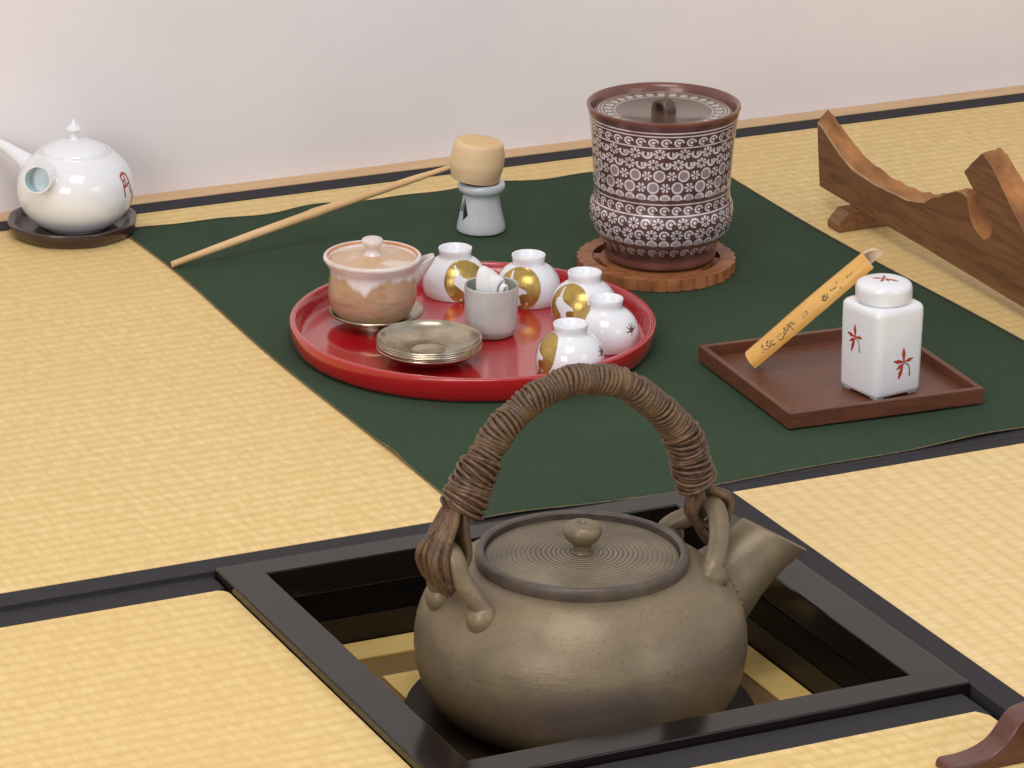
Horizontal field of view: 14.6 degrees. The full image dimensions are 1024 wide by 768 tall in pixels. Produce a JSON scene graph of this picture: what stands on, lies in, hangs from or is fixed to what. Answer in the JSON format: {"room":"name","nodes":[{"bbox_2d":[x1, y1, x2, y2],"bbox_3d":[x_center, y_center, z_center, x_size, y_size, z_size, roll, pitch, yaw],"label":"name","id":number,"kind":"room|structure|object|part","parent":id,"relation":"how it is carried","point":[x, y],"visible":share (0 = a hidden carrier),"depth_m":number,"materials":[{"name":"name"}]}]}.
{"room":"japanese tea room","nodes":[
{"label":"japanese tea room","id":0,"kind":"room"},
{"bbox_2d":[0,0,1023,212],"bbox_3d":[-0.099,-1.480,3.739,5.600,2.775,0.098,-9,22,-24],"label":"wall","id":1,"kind":"structure","parent":0,"point":[191,94],"depth_m":4.11,"materials":[{"name":"white paint"}]},
{"bbox_2d":[0,85,1023,221],"bbox_3d":[-0.088,-0.200,4.145,5.600,0.061,0.024,-9,22,-24],"label":"trim","id":2,"kind":"structure","parent":1,"relation":"attached to","point":[437,162],"depth_m":4.17,"materials":[{"name":"brown wood"}]},
{"bbox_3d":[0.773,0.523,2.476,5.600,0.060,4.240,-9,22,-24],"label":"floor","id":3,"kind":"structure","parent":0,"visible":0},
{"bbox_2d":[0,576,409,767],"bbox_3d":[-0.592,0.607,1.969,1.699,0.096,1.901,-9,22,-24],"label":"mat","id":4,"kind":"object","parent":3,"relation":"on","point":[181,674],"visible":1,"depth_m":2.90,"materials":[{"name":"beige wicker"}]},
{"bbox_2d":[0,93,1023,611],"bbox_3d":[-0.112,0.001,3.651,4.100,0.100,0.916,-9,22,-24],"label":"mat","id":5,"kind":"object","parent":3,"relation":"on","point":[147,440],"visible":0.43,"depth_m":3.46,"materials":[{"name":"beige wicker"}]},
{"bbox_2d":[7,207,136,247],"bbox_3d":[-0.429,-0.156,3.907,0.128,0.015,0.128,-9,22,-24],"label":"saucer","id":6,"kind":"object","parent":5,"relation":"on","point":[20,225],"visible":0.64,"depth_m":3.87,"materials":[{"name":"paint"}]},
{"bbox_2d":[0,119,133,234],"bbox_3d":[-0.431,-0.207,3.894,0.127,0.108,0.132,-9,22,-24],"label":"teapot","id":7,"kind":"object","parent":6,"relation":"on","point":[72,185],"visible":1,"depth_m":3.86,"materials":[{"name":"white ceramic"}]},
{"bbox_3d":[-0.480,-0.214,3.909,0.066,0.048,0.029,5,20,10],"label":"spout","id":8,"kind":"part","parent":7,"relation":"part of","materials":[{"name":"white ceramic"}]},
{"bbox_3d":[-0.452,-0.195,3.846,0.038,0.042,0.052,3,20,6],"label":"hollow handle","id":9,"kind":"part","parent":7,"relation":"part of","materials":[{"name":"white ceramic"}]},
{"bbox_3d":[-0.425,-0.247,3.878,0.016,0.021,0.016,-9,22,-24],"label":"knob","id":10,"kind":"part","parent":7,"relation":"part of","materials":[{"name":"white ceramic"}]},
{"bbox_3d":[-0.425,-0.232,3.884,0.064,0.013,0.064,-9,22,-24],"label":"lid","id":11,"kind":"part","parent":7,"relation":"part of","materials":[{"name":"white ceramic"}]},
{"bbox_2d":[17,143,133,234],"bbox_3d":[-0.425,-0.192,3.898,0.114,0.077,0.114,-9,22,-24],"label":"pot","id":12,"kind":"object","parent":7,"relation":"on","point":[64,188],"depth_m":3.86,"materials":[{"name":"white ceramic"}]},
{"bbox_2d":[128,172,1023,517],"bbox_3d":[0.082,-0.064,3.685,0.644,0.005,0.845,-9,22,-24],"label":"cloth","id":13,"kind":"object","parent":5,"relation":"on","point":[579,450],"visible":0.53,"depth_m":3.62,"materials":[{"name":"green fabric"}]},
{"bbox_2d":[289,261,655,401],"bbox_3d":[-0.035,-0.049,3.605,0.330,0.023,0.330,-9,22,-24],"label":"round tray","id":14,"kind":"object","parent":13,"relation":"on","point":[343,352],"visible":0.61,"depth_m":3.55,"materials":[{"name":"red paint"}]},
{"bbox_2d":[329,301,422,331],"bbox_3d":[-0.123,-0.061,3.635,0.086,0.014,0.086,-9,22,-24],"label":"saucer","id":15,"kind":"object","parent":14,"relation":"on","point":[417,311],"visible":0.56,"depth_m":3.62,"materials":[{"name":"silver metal"}]},
{"bbox_2d":[323,235,434,323],"bbox_3d":[-0.126,-0.097,3.623,0.089,0.076,0.089,15,24,34],"label":"lidded pot","id":16,"kind":"object","parent":15,"relation":"on","point":[373,279],"visible":1,"depth_m":3.60,"materials":[{"name":"beige ceramic"}]},
{"bbox_3d":[-0.126,-0.113,3.617,0.078,0.010,0.078,-9,22,-24],"label":"lid","id":17,"kind":"part","parent":16,"relation":"part of","materials":[{"name":"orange ceramic"}]},
{"bbox_3d":[-0.126,-0.125,3.613,0.020,0.017,0.020,-9,22,-24],"label":"knob","id":18,"kind":"part","parent":16,"relation":"part of","materials":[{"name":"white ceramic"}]},
{"bbox_2d":[376,347,480,367],"bbox_3d":[-0.074,-0.028,3.545,0.094,0.014,0.094,-9,22,-24],"label":"saucer","id":19,"kind":"object","parent":14,"relation":"on","point":[408,363],"visible":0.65,"depth_m":3.51,"materials":[{"name":"silver metal"}]},
{"bbox_2d":[378,343,482,362],"bbox_3d":[-0.073,-0.030,3.544,0.094,0.014,0.094,7,21,17],"label":"saucer","id":20,"kind":"object","parent":19,"relation":"on","point":[477,351],"visible":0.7,"depth_m":3.50,"materials":[{"name":"silver metal"}]},
{"bbox_2d":[376,344,481,360],"bbox_3d":[-0.074,-0.031,3.542,0.094,0.014,0.094,-9,22,-26],"label":"saucer","id":21,"kind":"object","parent":20,"relation":"on","point":[377,346],"visible":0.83,"depth_m":3.50,"materials":[{"name":"silver metal"}]},
{"bbox_2d":[376,341,481,358],"bbox_3d":[-0.074,-0.033,3.542,0.094,0.014,0.094,7,21,16],"label":"saucer","id":22,"kind":"object","parent":21,"relation":"on","point":[381,347],"visible":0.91,"depth_m":3.50,"materials":[{"name":"silver metal"}]},
{"bbox_2d":[376,320,481,356],"bbox_3d":[-0.073,-0.035,3.542,0.094,0.014,0.094,-10,23,-27],"label":"saucer","id":23,"kind":"object","parent":22,"relation":"on","point":[428,338],"visible":0.99,"depth_m":3.56,"materials":[{"name":"silver metal"}]},
{"bbox_2d":[422,242,482,301],"bbox_3d":[-0.053,-0.106,3.715,0.061,0.045,0.061,-8,22,-22],"label":"teacup","id":24,"kind":"object","parent":14,"relation":"on","point":[444,280],"visible":0.75,"depth_m":3.69,"materials":[{"name":"white ceramic"}]},
{"bbox_2d":[464,276,518,339],"bbox_3d":[-0.019,-0.068,3.606,0.049,0.048,0.049,-9,22,-24],"label":"cup","id":25,"kind":"object","parent":14,"relation":"on","point":[494,315],"visible":0.94,"depth_m":3.59,"materials":[{"name":"grey ceramic"}]},
{"bbox_2d":[476,266,507,291],"bbox_3d":[-0.016,-0.077,3.602,0.029,0.059,0.024,8,21,19],"label":"linen cloth","id":26,"kind":"object","parent":25,"relation":"in","point":[487,279],"visible":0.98,"depth_m":3.59,"materials":[{"name":"white fabric"}]},
{"bbox_2d":[499,249,560,309],"bbox_3d":[0.015,-0.099,3.698,0.061,0.045,0.061,8,21,19],"label":"teacup","id":27,"kind":"object","parent":14,"relation":"on","point":[537,280],"visible":0.82,"depth_m":3.68,"materials":[{"name":"white ceramic"}]},
{"bbox_2d":[535,317,604,373],"bbox_3d":[0.051,-0.033,3.516,0.061,0.045,0.061,-6,21,-17],"label":"teacup","id":28,"kind":"object","parent":14,"relation":"on","point":[570,342],"visible":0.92,"depth_m":3.50,"materials":[{"name":"white ceramic"}]},
{"bbox_2d":[551,266,613,319],"bbox_3d":[0.066,-0.081,3.651,0.061,0.045,0.061,16,25,35],"label":"teacup","id":29,"kind":"object","parent":14,"relation":"on","point":[571,296],"visible":0.72,"depth_m":3.63,"materials":[{"name":"white ceramic"}]},
{"bbox_2d":[575,292,638,354],"bbox_3d":[0.084,-0.056,3.582,0.061,0.045,0.061,1,20,2],"label":"teacup","id":30,"kind":"object","parent":14,"relation":"on","point":[616,328],"visible":0.63,"depth_m":3.56,"materials":[{"name":"white ceramic"}]},
{"bbox_2d":[456,179,505,235],"bbox_3d":[-0.030,-0.175,3.914,0.048,0.049,0.048,-9,22,-24],"label":"ladle stand","id":31,"kind":"object","parent":13,"relation":"on","point":[481,213],"visible":0.94,"depth_m":3.90,"materials":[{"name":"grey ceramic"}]},
{"bbox_2d":[171,134,504,266],"bbox_3d":[-0.165,-0.176,3.847,0.344,0.092,0.053,-9,22,-24],"label":"ladle","id":32,"kind":"object","parent":31,"relation":"on","point":[475,159],"visible":1,"depth_m":3.87,"materials":[{"name":"brown wood"}]},
{"bbox_3d":[-0.190,-0.163,3.851,0.299,0.065,0.010,-10,22,-26],"label":"handle","id":33,"kind":"part","parent":32,"relation":"part of","materials":[{"name":"brown wood"}]},
{"bbox_2d":[450,134,504,185],"bbox_3d":[-0.034,-0.218,3.898,0.053,0.043,0.053,-9,22,-24],"label":"cup","id":34,"kind":"object","parent":32,"relation":"attached to","point":[475,159],"depth_m":3.88,"materials":[{"name":"brown wood"}]},
{"bbox_2d":[576,238,735,291],"bbox_3d":[0.137,-0.117,3.816,0.152,0.011,0.152,-9,22,-24],"label":"trivet","id":35,"kind":"object","parent":13,"relation":"on","point":[721,268],"visible":0.62,"depth_m":3.77,"materials":[{"name":"brown wood"}]},
{"bbox_2d":[587,82,740,270],"bbox_3d":[0.142,-0.197,3.790,0.146,0.155,0.146,17,25,38],"label":"jar","id":36,"kind":"object","parent":35,"relation":"on","point":[661,200],"visible":1,"depth_m":3.74,"materials":[{"name":"brown ceramic"}]},
{"bbox_3d":[0.143,-0.262,3.766,0.021,0.015,0.015,19,27,41],"label":"knob","id":37,"kind":"part","parent":36,"relation":"part of","materials":[{"name":"brown ceramic"}]},
{"bbox_3d":[0.143,-0.257,3.768,0.134,0.005,0.134,4,20,9],"label":"lid","id":38,"kind":"part","parent":36,"relation":"part of","materials":[{"name":"ceramic"}]},
{"bbox_2d":[698,327,983,428],"bbox_3d":[0.287,-0.008,3.515,0.187,0.016,0.187,-7,21,-21],"label":"tray","id":39,"kind":"object","parent":13,"relation":"on","point":[799,385],"visible":0.77,"depth_m":3.49,"materials":[{"name":"brown wood"}]},
{"bbox_2d":[745,248,882,367],"bbox_3d":[0.265,-0.066,3.509,0.117,0.108,0.026,3,20,5],"label":"scoop","id":40,"kind":"object","parent":39,"relation":"on","point":[829,292],"visible":1,"depth_m":3.50,"materials":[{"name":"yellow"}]},
{"bbox_2d":[841,273,923,399],"bbox_3d":[0.321,-0.044,3.470,0.054,0.102,0.054,-13,24,-32],"label":"caddy","id":41,"kind":"object","parent":39,"relation":"on","point":[882,323],"visible":1,"depth_m":3.45,"materials":[{"name":"white ceramic"}]},
{"bbox_3d":[0.321,-0.082,3.456,0.050,0.020,0.050,-13,24,-32],"label":"lid","id":42,"kind":"part","parent":41,"relation":"part of","materials":[{"name":"white ceramic"}]},
{"bbox_2d":[817,109,1023,307],"bbox_3d":[0.441,-0.164,3.771,0.090,0.140,0.590,-9,22,-24],"label":"stand","id":43,"kind":"object","parent":5,"relation":"on","point":[978,230],"visible":1,"depth_m":3.79,"materials":[{"name":"brown wood"}]},
{"bbox_2d":[215,491,969,767],"bbox_3d":[0.051,0.225,3.024,0.424,0.095,0.424,-9,22,-24],"label":"hearth","id":44,"kind":"object","parent":3,"relation":"on","point":[815,654],"visible":0.34,"depth_m":3.03,"materials":[{"name":"black paint"}]},
{"bbox_3d":[0.050,0.247,3.033,0.222,0.002,0.230,-9,22,-24],"label":"panel","id":45,"kind":"part","parent":44,"relation":"part of","materials":[{"name":"beige wood"}]},
{"bbox_3d":[0.050,0.258,3.038,0.356,0.022,0.368,-9,22,-24],"label":"board","id":46,"kind":"part","parent":44,"relation":"part of","materials":[{"name":"beige wood"}]},
{"bbox_2d":[414,363,806,751],"bbox_3d":[0.061,0.109,3.000,0.252,0.279,0.288,10,22,24],"label":"kettle","id":47,"kind":"object","parent":44,"relation":"on","point":[550,627],"visible":0.98,"depth_m":2.93,"materials":[{"name":"brown metal"}]},
{"bbox_3d":[0.052,0.042,2.957,0.232,0.116,0.025,-12,23,-31],"label":"handle","id":48,"kind":"part","parent":47,"relation":"part of","materials":[{"name":"brown wicker"}]},
{"bbox_3d":[0.052,0.128,2.990,0.146,0.006,0.146,-9,22,-24],"label":"lid","id":49,"kind":"part","parent":47,"relation":"part of","materials":[{"name":"brown ceramic"}]},
{"bbox_3d":[0.053,0.115,2.985,0.029,0.026,0.029,-9,22,-24],"label":"knob","id":50,"kind":"part","parent":47,"relation":"part of","materials":[{"name":"brown ceramic"}]},
{"bbox_3d":[0.164,0.160,3.063,0.133,0.110,0.076,-9,22,-24],"label":"spout","id":51,"kind":"part","parent":47,"relation":"part of","materials":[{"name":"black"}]},
{"bbox_2d":[586,694,1023,767],"bbox_3d":[0.456,0.529,2.220,0.414,0.096,1.474,-9,22,-24],"label":"mat","id":52,"kind":"object","parent":3,"relation":"on","point":[914,735],"visible":0.8,"depth_m":2.83,"materials":[{"name":"beige wicker"}]},
{"bbox_2d":[935,702,1023,767],"bbox_3d":[0.377,0.241,2.817,0.169,0.037,0.022,-9,22,-24],"label":"stand","id":53,"kind":"object","parent":52,"relation":"on","point":[1004,745],"visible":1,"depth_m":2.80,"materials":[{"name":"brown wood"}]},
{"bbox_2d":[704,436,1023,720],"bbox_3d":[1.452,0.296,2.890,1.975,0.100,1.900,-9,22,-24],"label":"mat","id":54,"kind":"object","parent":3,"relation":"on","point":[931,544],"visible":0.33,"depth_m":3.18,"materials":[{"name":"beige wicker"}]}
]}

